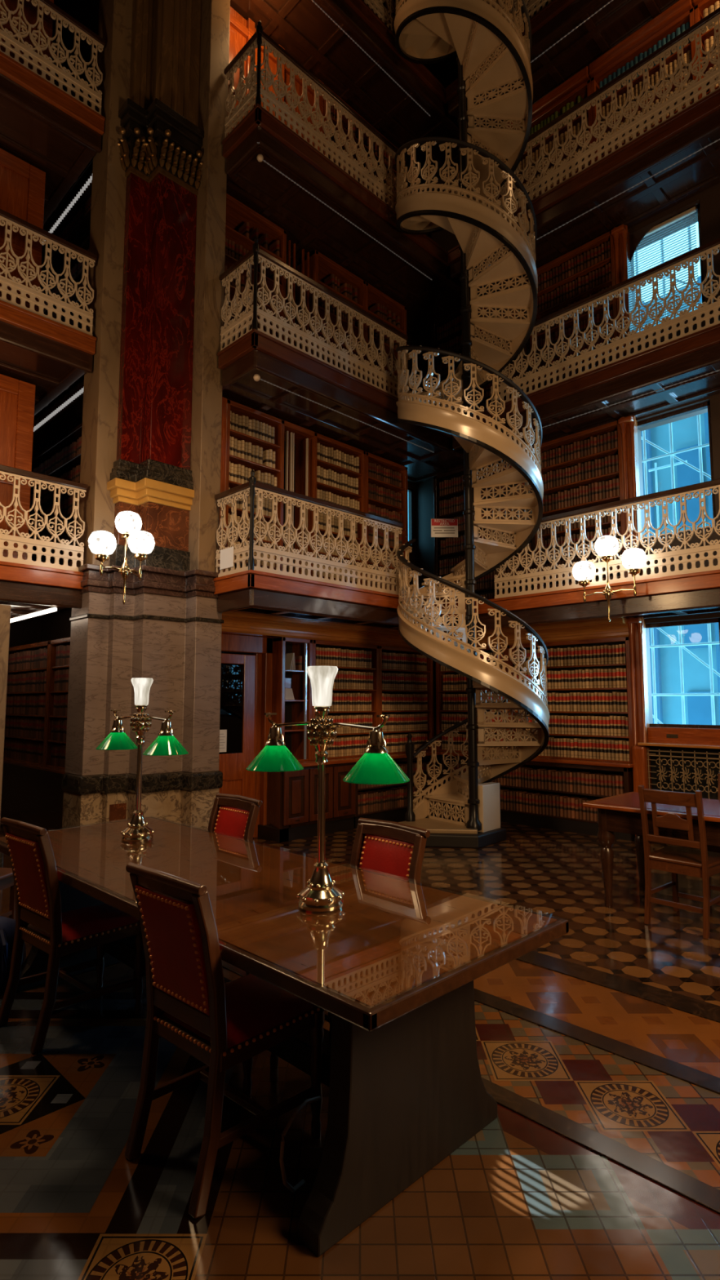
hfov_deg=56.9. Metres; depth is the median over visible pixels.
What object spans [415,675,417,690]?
book
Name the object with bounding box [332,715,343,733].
book
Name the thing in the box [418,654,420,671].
book
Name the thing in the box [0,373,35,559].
wood panel
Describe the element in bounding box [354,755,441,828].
bookcase
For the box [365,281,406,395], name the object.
bookcase
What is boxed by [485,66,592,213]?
bookcase
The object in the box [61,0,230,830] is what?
marble pillar
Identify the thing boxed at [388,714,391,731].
book
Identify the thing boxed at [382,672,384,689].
book
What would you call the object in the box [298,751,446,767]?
countertop
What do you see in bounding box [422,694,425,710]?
book
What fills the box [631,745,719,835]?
radiator cover
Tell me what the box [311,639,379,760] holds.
bookcase
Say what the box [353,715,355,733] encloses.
book
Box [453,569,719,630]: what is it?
deck
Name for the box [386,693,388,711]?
book
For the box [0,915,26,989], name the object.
backpack
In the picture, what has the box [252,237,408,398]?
gallery railing
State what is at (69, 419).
bookcase
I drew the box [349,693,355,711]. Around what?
book
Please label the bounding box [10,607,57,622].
strip light
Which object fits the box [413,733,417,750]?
book
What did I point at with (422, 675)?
book
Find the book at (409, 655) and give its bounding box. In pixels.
[408,654,410,670]
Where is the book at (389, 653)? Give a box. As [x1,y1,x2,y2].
[389,653,391,669]
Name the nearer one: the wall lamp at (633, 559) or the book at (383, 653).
the wall lamp at (633, 559)
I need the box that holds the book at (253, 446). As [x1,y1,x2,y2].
[251,444,255,462]
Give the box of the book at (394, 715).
[393,714,395,731]
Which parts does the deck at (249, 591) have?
edge moulding, edge moulding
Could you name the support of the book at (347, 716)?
on the bookcase at (375, 649)
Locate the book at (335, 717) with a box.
[334,715,337,733]
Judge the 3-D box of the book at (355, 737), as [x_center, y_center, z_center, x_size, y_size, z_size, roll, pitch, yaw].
[-0.100,1.333,8.397,0.042,0.226,0.170,5,-8,-45]
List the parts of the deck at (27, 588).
edge moulding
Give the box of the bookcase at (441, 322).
[431,276,530,408]
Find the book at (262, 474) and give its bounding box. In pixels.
[260,472,264,483]
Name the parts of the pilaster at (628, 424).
panel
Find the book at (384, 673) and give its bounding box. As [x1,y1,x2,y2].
[384,673,386,689]
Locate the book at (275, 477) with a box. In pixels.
[274,476,276,487]
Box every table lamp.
[95,677,188,841]
[246,666,409,911]
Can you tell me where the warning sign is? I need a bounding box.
[431,517,457,537]
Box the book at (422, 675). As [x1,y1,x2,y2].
[419,674,423,690]
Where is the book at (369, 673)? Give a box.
[368,671,370,689]
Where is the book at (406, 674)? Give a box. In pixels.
[404,673,408,689]
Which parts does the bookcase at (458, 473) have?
panel, shelf, shelf, shelf, head rail, shelf, shelf, shelf, panel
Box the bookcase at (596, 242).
[529,231,618,390]
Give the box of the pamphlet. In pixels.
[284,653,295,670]
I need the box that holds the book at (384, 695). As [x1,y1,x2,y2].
[383,693,386,711]
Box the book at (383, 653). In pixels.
[382,652,384,668]
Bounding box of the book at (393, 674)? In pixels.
[392,673,395,689]
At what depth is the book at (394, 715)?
8.87 m
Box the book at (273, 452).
[271,451,275,468]
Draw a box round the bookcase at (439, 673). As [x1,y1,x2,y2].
[435,644,508,752]
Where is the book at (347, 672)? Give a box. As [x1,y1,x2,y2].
[346,671,348,688]
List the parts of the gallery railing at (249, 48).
handrail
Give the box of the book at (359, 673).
[358,671,360,688]
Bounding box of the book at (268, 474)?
[267,473,271,485]
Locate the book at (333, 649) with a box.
[332,648,335,666]
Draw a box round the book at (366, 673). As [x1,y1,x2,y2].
[365,672,368,688]
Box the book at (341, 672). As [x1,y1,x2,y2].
[340,671,342,688]
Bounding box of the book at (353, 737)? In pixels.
[343,736,354,755]
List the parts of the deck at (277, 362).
edge moulding, edge moulding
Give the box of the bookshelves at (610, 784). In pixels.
[3,0,719,821]
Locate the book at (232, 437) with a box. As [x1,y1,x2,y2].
[230,436,234,455]
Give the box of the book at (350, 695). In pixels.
[349,693,352,711]
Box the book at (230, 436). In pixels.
[229,435,231,454]
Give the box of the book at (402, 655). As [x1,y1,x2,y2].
[401,653,404,670]
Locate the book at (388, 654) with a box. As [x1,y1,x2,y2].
[386,653,389,669]
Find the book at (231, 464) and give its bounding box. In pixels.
[230,462,233,481]
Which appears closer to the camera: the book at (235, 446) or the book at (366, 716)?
the book at (235, 446)
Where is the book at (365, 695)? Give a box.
[364,693,366,711]
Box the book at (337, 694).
[336,693,338,711]
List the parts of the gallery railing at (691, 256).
handrail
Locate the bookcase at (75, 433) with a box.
[29,422,82,561]
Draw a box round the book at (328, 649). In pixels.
[327,648,329,666]
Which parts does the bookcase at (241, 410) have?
panel, shelf, shelf, shelf, shelf, shelf, shelf, head rail, panel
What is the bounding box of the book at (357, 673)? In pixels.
[355,671,358,688]
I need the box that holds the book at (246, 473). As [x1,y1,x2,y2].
[244,466,248,483]
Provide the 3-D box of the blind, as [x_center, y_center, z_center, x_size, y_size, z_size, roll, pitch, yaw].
[3.513,-4.270,7.732,0.045,1.182,0.790,5,-8,-45]
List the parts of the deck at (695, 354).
edge moulding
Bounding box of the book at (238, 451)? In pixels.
[236,440,240,457]
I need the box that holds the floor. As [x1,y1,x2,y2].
[0,813,719,1279]
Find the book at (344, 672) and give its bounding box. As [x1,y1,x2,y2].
[342,671,346,688]
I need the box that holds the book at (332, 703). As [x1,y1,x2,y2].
[330,692,333,711]
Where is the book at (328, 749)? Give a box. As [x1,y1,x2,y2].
[326,745,329,757]
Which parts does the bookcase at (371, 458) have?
panel, shelf, shelf, shelf, shelf, shelf, head rail, panel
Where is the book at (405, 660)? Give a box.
[404,653,406,670]
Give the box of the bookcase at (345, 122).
[323,84,405,202]
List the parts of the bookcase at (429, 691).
panel, panel, head rail, shelf, shelf, shelf, shelf, shelf, panel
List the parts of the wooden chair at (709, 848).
leg, seat frame, post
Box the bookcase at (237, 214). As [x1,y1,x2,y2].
[222,193,286,347]
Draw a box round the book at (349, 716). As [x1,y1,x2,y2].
[348,715,351,733]
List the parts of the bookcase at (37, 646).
shelf, shelf, shelf, shelf, shelf, head rail, panel, panel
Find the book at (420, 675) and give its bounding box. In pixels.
[419,675,421,690]
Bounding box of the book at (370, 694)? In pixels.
[364,693,371,711]
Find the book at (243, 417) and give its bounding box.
[241,415,245,433]
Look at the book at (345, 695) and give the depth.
8.26 m
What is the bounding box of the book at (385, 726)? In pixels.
[382,714,386,731]
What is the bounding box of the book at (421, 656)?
[420,655,422,671]
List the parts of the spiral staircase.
newel post, platform plate, band moulding, handrail, band moulding, handrail, band moulding, handrail, band moulding, panel, handrail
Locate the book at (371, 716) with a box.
[369,715,372,731]
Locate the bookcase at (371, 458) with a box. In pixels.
[365,451,408,591]
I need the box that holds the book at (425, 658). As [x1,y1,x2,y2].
[424,656,426,671]
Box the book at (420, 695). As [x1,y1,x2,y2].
[419,694,421,710]
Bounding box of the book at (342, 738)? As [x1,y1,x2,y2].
[336,737,343,755]
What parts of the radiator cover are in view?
post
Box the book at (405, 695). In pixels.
[404,694,406,710]
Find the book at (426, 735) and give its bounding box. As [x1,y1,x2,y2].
[423,733,427,749]
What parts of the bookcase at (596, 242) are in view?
panel, head rail, shelf, shelf, shelf, shelf, shelf, panel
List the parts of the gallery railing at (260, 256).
newel post, handrail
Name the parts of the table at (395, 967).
panel, edge moulding, panel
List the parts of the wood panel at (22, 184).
panel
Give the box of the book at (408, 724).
[407,714,409,730]
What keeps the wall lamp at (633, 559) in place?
attached to the deck at (696, 593)
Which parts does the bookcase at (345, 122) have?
panel, shelf, shelf, head rail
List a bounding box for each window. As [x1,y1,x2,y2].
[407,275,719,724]
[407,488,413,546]
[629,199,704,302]
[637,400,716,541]
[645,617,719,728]
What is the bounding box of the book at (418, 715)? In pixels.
[417,714,419,729]
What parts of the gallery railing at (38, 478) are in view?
handrail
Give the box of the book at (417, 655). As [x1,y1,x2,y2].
[416,654,418,671]
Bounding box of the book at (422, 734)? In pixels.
[418,733,423,750]
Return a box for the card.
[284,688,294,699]
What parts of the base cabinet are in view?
door, door frame, door, door frame, door, door frame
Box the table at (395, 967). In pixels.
[0,817,568,1256]
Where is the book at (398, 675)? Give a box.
[397,674,399,689]
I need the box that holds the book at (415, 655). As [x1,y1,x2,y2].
[414,654,416,670]
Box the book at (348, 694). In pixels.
[344,693,349,711]
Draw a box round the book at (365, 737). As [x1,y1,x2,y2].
[357,735,367,753]
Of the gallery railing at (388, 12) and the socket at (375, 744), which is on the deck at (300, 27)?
the gallery railing at (388, 12)
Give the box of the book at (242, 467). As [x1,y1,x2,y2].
[240,465,244,484]
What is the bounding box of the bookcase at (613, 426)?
[533,420,626,589]
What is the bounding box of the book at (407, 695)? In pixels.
[404,693,408,710]
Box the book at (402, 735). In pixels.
[402,734,404,751]
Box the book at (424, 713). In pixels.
[423,713,425,729]
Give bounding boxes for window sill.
[637,742,719,749]
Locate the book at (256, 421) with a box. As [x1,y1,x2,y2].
[255,420,258,438]
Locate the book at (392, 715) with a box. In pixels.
[391,714,393,731]
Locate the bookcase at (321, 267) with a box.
[296,249,365,379]
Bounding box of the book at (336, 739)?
[335,737,337,756]
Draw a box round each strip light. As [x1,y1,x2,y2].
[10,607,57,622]
[33,386,84,431]
[42,176,92,242]
[253,373,434,453]
[257,154,431,279]
[311,0,430,116]
[482,0,613,99]
[485,138,719,267]
[511,369,719,437]
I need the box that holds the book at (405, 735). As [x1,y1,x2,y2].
[396,733,406,751]
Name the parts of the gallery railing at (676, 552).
handrail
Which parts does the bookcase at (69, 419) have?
shelf, shelf, panel, head rail, shelf, shelf, shelf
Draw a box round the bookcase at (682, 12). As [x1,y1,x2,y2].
[588,0,698,161]
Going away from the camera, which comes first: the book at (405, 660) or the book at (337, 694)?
the book at (337, 694)
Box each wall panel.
[218,396,226,573]
[227,6,324,154]
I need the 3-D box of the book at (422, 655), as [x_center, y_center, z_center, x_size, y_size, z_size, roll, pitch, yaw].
[0.848,0.331,9.443,0.040,0.226,0.170,5,-8,-45]
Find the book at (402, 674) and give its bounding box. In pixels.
[401,673,404,689]
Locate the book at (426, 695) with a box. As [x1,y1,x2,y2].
[425,693,427,710]
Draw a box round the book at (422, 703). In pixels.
[421,694,423,710]
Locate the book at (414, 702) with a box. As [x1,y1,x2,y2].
[408,693,415,710]
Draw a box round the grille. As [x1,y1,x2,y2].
[647,748,719,799]
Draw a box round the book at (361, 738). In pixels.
[360,737,362,754]
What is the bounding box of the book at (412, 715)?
[411,714,413,730]
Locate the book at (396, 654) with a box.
[395,653,397,669]
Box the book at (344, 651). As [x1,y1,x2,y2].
[343,649,346,666]
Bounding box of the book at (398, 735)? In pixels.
[393,734,399,751]
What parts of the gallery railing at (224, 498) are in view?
handrail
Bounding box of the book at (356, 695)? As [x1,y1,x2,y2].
[355,693,357,711]
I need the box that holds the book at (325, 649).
[324,648,327,666]
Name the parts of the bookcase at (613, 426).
panel, head rail, shelf, shelf, shelf, shelf, shelf, panel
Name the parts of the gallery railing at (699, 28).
handrail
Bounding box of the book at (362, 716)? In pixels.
[360,715,363,733]
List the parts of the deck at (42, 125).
edge moulding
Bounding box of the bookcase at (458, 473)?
[433,446,535,600]
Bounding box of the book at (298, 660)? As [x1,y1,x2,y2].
[294,655,302,670]
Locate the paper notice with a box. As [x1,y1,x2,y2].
[219,729,226,752]
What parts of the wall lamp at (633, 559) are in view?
globe, arm, globe, arm, arm, globe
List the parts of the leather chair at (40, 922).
post, crest rail, nail trim, backrest, rail, post, nail trim, seat frame, seat, leg, leg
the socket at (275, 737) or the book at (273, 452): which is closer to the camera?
the socket at (275, 737)
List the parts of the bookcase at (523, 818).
panel, shelf, head rail, panel, shelf, panel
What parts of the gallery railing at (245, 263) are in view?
handrail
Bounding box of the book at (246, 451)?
[244,441,248,459]
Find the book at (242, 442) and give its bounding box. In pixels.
[240,440,244,458]
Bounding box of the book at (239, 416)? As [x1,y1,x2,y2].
[238,415,241,432]
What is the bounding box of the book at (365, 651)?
[364,650,366,667]
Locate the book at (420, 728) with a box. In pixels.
[419,714,422,729]
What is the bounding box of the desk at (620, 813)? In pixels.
[582,791,719,907]
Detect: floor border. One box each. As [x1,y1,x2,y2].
[221,960,719,1214]
[474,988,719,1094]
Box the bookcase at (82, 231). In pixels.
[40,65,96,282]
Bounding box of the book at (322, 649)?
[321,648,324,665]
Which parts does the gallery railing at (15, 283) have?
handrail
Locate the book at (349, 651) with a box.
[348,649,351,666]
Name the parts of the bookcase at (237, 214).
shelf, shelf, shelf, shelf, head rail, panel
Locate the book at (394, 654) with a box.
[393,653,395,669]
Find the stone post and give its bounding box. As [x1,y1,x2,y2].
[0,604,10,867]
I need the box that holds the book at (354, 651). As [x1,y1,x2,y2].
[353,650,355,666]
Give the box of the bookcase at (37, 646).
[3,640,49,765]
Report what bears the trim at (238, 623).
on the bookcase at (375, 649)
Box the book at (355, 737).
[354,736,357,755]
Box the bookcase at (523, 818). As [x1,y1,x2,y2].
[440,755,635,840]
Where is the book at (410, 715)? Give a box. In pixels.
[408,714,411,730]
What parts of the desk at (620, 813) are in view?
leg, leg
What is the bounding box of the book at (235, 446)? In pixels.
[233,438,237,456]
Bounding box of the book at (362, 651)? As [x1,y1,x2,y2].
[360,649,364,667]
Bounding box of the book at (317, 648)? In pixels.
[315,647,319,665]
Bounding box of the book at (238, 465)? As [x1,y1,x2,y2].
[237,464,240,483]
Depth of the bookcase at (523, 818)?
7.90 m
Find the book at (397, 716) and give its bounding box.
[395,715,398,731]
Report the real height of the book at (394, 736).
0.220 m
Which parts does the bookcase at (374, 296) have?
panel, shelf, shelf, shelf, head rail, panel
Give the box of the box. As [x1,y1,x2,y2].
[284,678,290,688]
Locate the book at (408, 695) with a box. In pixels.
[408,694,410,710]
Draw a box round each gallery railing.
[0,0,105,115]
[0,208,97,335]
[0,464,88,572]
[214,481,249,577]
[219,249,253,351]
[223,31,257,137]
[248,469,403,595]
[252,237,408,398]
[255,20,406,208]
[364,0,399,34]
[488,237,719,408]
[490,7,719,217]
[492,478,719,598]
[502,0,551,22]
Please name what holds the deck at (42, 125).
attached to the wall at (27, 631)
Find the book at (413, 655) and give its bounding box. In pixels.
[412,653,414,670]
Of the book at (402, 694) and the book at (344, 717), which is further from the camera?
the book at (402, 694)
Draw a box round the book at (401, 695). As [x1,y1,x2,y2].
[400,693,402,710]
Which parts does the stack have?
panel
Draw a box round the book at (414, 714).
[413,714,415,730]
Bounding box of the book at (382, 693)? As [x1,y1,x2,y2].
[382,693,383,711]
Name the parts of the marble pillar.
inset panel, moulding, cornice, gilt moulding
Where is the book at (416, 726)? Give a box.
[415,714,417,730]
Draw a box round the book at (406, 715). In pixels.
[404,714,407,730]
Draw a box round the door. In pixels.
[218,633,272,838]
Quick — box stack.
[0,0,53,80]
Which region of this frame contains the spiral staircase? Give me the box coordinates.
[389,0,549,848]
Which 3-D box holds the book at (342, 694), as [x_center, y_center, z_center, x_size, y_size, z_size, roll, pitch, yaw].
[-0.261,0.776,8.287,0.040,0.220,0.170,5,-8,-45]
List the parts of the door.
pane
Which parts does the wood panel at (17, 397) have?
panel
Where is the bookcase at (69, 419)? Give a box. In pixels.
[32,234,89,448]
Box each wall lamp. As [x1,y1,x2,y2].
[88,511,155,604]
[572,535,646,622]
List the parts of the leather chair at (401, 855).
leg, leg, post, backrest, nail trim, crest rail, post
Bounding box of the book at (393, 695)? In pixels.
[392,693,395,710]
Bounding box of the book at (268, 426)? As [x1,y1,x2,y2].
[267,425,271,442]
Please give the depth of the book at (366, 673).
8.55 m
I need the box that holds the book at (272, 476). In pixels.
[271,475,274,486]
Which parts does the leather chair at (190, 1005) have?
post, crest rail, nail trim, backrest, rail, post, nail trim, seat frame, seat, leg, leg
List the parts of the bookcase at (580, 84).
cornice, shelf, head rail, shelf, shelf, panel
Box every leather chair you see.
[0,817,145,1053]
[124,862,324,1218]
[133,793,262,978]
[270,817,430,1070]
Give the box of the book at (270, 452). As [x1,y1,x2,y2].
[268,448,272,467]
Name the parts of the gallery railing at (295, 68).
newel post, handrail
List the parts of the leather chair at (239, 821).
post, nail trim, backrest, crest rail, post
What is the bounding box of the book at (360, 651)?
[359,650,361,667]
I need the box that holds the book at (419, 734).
[418,733,421,746]
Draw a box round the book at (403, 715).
[402,714,404,730]
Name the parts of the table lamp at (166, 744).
lamp shade, arm, stem, lamp shade, arm, lamp shade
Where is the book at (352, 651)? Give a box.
[351,650,353,666]
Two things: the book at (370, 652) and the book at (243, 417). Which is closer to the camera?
the book at (243, 417)
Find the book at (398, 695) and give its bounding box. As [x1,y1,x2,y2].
[397,693,399,710]
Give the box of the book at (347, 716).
[343,715,348,733]
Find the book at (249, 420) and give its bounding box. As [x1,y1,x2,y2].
[248,419,251,435]
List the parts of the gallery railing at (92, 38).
handrail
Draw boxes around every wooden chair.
[0,867,15,919]
[637,785,719,939]
[706,773,719,898]
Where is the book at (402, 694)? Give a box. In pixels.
[402,693,404,710]
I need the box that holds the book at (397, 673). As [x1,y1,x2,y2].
[397,673,401,689]
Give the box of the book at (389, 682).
[385,672,391,689]
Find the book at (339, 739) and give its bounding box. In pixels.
[337,737,341,755]
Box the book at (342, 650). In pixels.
[341,648,343,666]
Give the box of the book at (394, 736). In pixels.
[393,735,395,751]
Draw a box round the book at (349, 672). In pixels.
[348,671,351,688]
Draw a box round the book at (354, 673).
[353,671,355,688]
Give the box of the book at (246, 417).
[244,416,248,435]
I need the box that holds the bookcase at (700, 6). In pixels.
[692,0,719,99]
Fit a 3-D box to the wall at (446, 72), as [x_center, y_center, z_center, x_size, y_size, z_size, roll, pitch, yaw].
[4.639,-4.377,6.827,0.350,13.400,10.470,5,-8,-45]
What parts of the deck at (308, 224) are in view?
edge moulding, edge moulding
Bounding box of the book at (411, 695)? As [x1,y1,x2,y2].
[410,694,413,710]
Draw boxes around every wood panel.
[0,147,45,311]
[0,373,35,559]
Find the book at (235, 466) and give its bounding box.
[233,464,237,482]
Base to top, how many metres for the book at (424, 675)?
0.220 m
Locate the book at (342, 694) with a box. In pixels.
[341,693,344,711]
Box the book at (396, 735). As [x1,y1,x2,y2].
[395,735,397,751]
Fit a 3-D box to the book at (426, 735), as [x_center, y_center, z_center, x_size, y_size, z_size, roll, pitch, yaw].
[0.882,1.428,9.373,0.040,0.222,0.170,5,-8,-45]
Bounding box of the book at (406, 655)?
[405,653,408,670]
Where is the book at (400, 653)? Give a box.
[400,653,401,669]
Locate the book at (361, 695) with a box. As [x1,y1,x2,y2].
[360,693,362,711]
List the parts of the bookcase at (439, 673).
panel, shelf, shelf, shelf, shelf, shelf, panel, head rail, panel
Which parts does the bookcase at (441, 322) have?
panel, shelf, shelf, head rail, shelf, shelf, shelf, panel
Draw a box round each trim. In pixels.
[221,611,433,648]
[266,771,288,842]
[443,617,629,647]
[515,951,719,1022]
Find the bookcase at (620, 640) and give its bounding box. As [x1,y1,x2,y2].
[506,636,633,763]
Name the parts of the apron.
brass plate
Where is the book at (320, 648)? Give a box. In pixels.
[318,647,321,665]
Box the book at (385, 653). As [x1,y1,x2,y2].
[384,652,386,668]
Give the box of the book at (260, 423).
[258,422,262,439]
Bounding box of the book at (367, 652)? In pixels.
[366,651,368,667]
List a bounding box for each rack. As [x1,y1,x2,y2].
[283,420,314,575]
[285,240,309,351]
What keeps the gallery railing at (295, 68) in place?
on the deck at (308, 224)
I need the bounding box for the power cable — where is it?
[279,1095,320,1192]
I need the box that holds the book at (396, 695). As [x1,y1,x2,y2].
[390,693,397,710]
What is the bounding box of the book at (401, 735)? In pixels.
[391,733,402,751]
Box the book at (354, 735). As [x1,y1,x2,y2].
[354,735,364,754]
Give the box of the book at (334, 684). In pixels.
[333,677,335,688]
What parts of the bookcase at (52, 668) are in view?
shelf, shelf, shelf, shelf, shelf, head rail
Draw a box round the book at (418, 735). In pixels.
[410,733,419,747]
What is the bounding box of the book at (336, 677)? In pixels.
[335,671,337,688]
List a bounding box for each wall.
[8,0,69,647]
[40,0,99,642]
[221,0,416,761]
[413,0,719,789]
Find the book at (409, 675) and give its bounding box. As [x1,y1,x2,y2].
[408,674,410,690]
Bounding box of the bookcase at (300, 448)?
[293,431,365,585]
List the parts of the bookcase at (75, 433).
shelf, shelf, shelf, shelf, head rail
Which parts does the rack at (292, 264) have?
panel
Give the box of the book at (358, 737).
[357,736,359,755]
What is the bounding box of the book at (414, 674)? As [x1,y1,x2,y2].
[413,673,415,690]
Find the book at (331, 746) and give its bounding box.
[329,745,332,756]
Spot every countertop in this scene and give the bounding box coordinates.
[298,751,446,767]
[440,751,633,768]
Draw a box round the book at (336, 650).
[335,648,337,666]
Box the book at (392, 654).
[391,653,393,669]
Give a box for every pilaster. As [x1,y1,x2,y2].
[610,224,634,357]
[617,415,643,577]
[626,617,650,759]
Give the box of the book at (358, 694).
[355,693,359,711]
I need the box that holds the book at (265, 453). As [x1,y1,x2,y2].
[262,449,269,466]
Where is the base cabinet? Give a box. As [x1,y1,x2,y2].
[257,762,355,842]
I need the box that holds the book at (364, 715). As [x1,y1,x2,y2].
[355,714,365,732]
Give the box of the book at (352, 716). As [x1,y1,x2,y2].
[351,715,353,733]
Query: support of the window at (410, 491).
in the wall at (412, 559)
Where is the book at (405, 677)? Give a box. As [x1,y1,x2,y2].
[404,674,406,689]
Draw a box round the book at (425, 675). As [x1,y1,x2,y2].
[425,675,426,690]
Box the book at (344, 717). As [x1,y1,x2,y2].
[343,715,346,733]
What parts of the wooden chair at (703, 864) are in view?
post, rail, rail, leg, seat, seat frame, post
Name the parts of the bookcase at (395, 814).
panel, panel, shelf, head rail, shelf, panel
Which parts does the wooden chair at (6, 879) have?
seat, seat frame, leg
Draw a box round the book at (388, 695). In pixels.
[387,693,390,710]
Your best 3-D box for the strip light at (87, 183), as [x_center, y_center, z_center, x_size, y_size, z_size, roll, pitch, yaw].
[-3.811,-4.872,8.068,0.038,0.044,3.100,5,-8,-45]
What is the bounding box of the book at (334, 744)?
[332,738,335,756]
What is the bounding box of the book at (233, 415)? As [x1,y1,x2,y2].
[231,413,235,430]
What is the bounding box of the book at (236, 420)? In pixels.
[234,413,238,431]
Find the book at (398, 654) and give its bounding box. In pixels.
[395,653,399,669]
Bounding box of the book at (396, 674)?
[395,673,397,689]
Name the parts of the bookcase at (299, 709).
panel, panel, head rail, shelf, shelf, shelf, panel, shelf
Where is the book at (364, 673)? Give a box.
[360,671,365,688]
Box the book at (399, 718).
[395,714,400,730]
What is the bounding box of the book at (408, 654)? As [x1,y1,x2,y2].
[408,653,412,670]
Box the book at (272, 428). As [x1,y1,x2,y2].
[271,426,274,444]
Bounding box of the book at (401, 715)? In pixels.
[400,714,402,730]
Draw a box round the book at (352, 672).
[351,671,353,688]
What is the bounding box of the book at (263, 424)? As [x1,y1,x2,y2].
[262,422,265,440]
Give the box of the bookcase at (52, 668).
[44,636,70,768]
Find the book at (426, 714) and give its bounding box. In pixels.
[425,713,427,729]
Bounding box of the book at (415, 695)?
[414,693,417,710]
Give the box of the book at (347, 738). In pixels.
[342,737,349,755]
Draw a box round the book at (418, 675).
[415,674,419,690]
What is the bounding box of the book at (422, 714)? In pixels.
[413,713,423,729]
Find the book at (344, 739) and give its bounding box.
[343,737,346,755]
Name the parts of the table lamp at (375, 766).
lamp shade, arm, stem, lamp shade, arm, lamp shade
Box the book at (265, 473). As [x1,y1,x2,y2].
[263,472,267,484]
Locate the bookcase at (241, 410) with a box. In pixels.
[223,399,284,572]
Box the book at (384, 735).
[383,734,388,751]
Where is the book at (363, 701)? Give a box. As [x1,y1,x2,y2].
[360,693,364,711]
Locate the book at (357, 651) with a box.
[355,649,359,667]
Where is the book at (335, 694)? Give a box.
[333,693,336,711]
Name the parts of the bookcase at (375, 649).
panel, panel, shelf, shelf, head rail, shelf, shelf, shelf, panel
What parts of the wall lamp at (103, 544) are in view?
globe, arm, arm, globe, arm, globe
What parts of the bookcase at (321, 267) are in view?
panel, head rail, shelf, shelf, shelf, panel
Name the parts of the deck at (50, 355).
edge moulding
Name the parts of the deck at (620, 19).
edge moulding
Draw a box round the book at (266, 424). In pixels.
[264,423,267,441]
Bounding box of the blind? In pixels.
[631,206,699,330]
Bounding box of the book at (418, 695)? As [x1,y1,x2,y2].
[417,694,419,710]
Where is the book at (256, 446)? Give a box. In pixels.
[255,445,258,463]
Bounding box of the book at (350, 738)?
[342,736,351,755]
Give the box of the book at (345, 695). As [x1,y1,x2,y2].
[344,693,346,711]
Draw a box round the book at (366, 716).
[365,715,368,732]
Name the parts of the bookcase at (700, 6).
cornice, panel, head rail, shelf, shelf, shelf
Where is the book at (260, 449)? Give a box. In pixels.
[258,447,262,464]
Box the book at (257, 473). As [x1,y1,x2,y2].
[253,470,260,482]
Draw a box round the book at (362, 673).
[360,672,363,688]
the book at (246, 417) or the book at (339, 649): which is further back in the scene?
the book at (339, 649)
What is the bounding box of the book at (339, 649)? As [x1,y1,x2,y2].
[336,648,341,666]
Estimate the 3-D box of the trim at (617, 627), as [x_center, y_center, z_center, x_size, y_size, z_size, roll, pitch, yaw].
[2.037,-0.055,8.614,0.540,0.230,2.960,5,-8,-45]
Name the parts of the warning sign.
chain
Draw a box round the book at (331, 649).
[329,648,332,666]
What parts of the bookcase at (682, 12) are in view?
panel, cornice, head rail, shelf, shelf, shelf, panel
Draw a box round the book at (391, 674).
[390,673,392,689]
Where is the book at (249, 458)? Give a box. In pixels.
[247,442,251,461]
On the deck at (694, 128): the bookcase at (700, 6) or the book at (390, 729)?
the bookcase at (700, 6)
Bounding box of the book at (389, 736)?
[388,735,391,752]
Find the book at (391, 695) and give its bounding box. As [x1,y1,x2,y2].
[390,694,392,710]
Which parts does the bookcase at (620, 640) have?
panel, head rail, shelf, shelf, shelf, panel, shelf, shelf, panel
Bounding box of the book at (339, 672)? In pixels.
[337,671,340,688]
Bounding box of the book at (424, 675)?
[423,675,425,690]
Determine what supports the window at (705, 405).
in the wall at (446, 72)
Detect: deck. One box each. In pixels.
[0,51,105,224]
[0,299,96,415]
[0,560,83,618]
[213,569,454,634]
[217,328,463,484]
[222,103,479,337]
[230,0,477,193]
[445,0,679,128]
[447,88,719,295]
[449,323,719,450]
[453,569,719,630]
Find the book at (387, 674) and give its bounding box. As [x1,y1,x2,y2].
[386,673,388,689]
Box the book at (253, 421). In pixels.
[251,419,255,437]
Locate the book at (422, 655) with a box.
[422,654,424,671]
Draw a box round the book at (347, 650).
[343,648,348,666]
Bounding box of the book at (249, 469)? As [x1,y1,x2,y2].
[248,467,251,481]
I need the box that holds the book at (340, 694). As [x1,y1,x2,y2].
[338,693,341,711]
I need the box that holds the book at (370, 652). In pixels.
[368,651,371,667]
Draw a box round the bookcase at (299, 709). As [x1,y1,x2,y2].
[271,636,312,761]
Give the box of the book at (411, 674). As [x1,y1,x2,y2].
[408,673,413,690]
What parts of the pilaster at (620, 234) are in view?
panel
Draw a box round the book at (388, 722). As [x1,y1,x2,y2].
[386,714,389,731]
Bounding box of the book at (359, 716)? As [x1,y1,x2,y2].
[358,715,360,733]
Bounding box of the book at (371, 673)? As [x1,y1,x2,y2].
[370,672,373,689]
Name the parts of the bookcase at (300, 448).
panel, shelf, shelf, shelf, shelf, shelf, head rail, panel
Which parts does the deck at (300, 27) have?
edge moulding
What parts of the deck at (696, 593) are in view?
edge moulding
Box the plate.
[219,546,234,569]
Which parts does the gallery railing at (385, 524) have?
newel post, handrail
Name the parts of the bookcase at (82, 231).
shelf, shelf, shelf, head rail, shelf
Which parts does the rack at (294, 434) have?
panel, head rail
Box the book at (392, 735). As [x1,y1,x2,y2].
[386,734,393,751]
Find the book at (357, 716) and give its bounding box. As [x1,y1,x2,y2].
[353,715,358,733]
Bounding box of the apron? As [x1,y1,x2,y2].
[648,727,719,745]
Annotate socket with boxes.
[110,717,124,733]
[158,719,174,736]
[265,724,285,746]
[364,727,388,753]
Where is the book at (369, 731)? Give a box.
[368,715,370,732]
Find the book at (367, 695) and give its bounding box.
[366,693,368,711]
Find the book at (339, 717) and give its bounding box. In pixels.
[337,715,340,733]
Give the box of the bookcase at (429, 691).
[379,645,433,754]

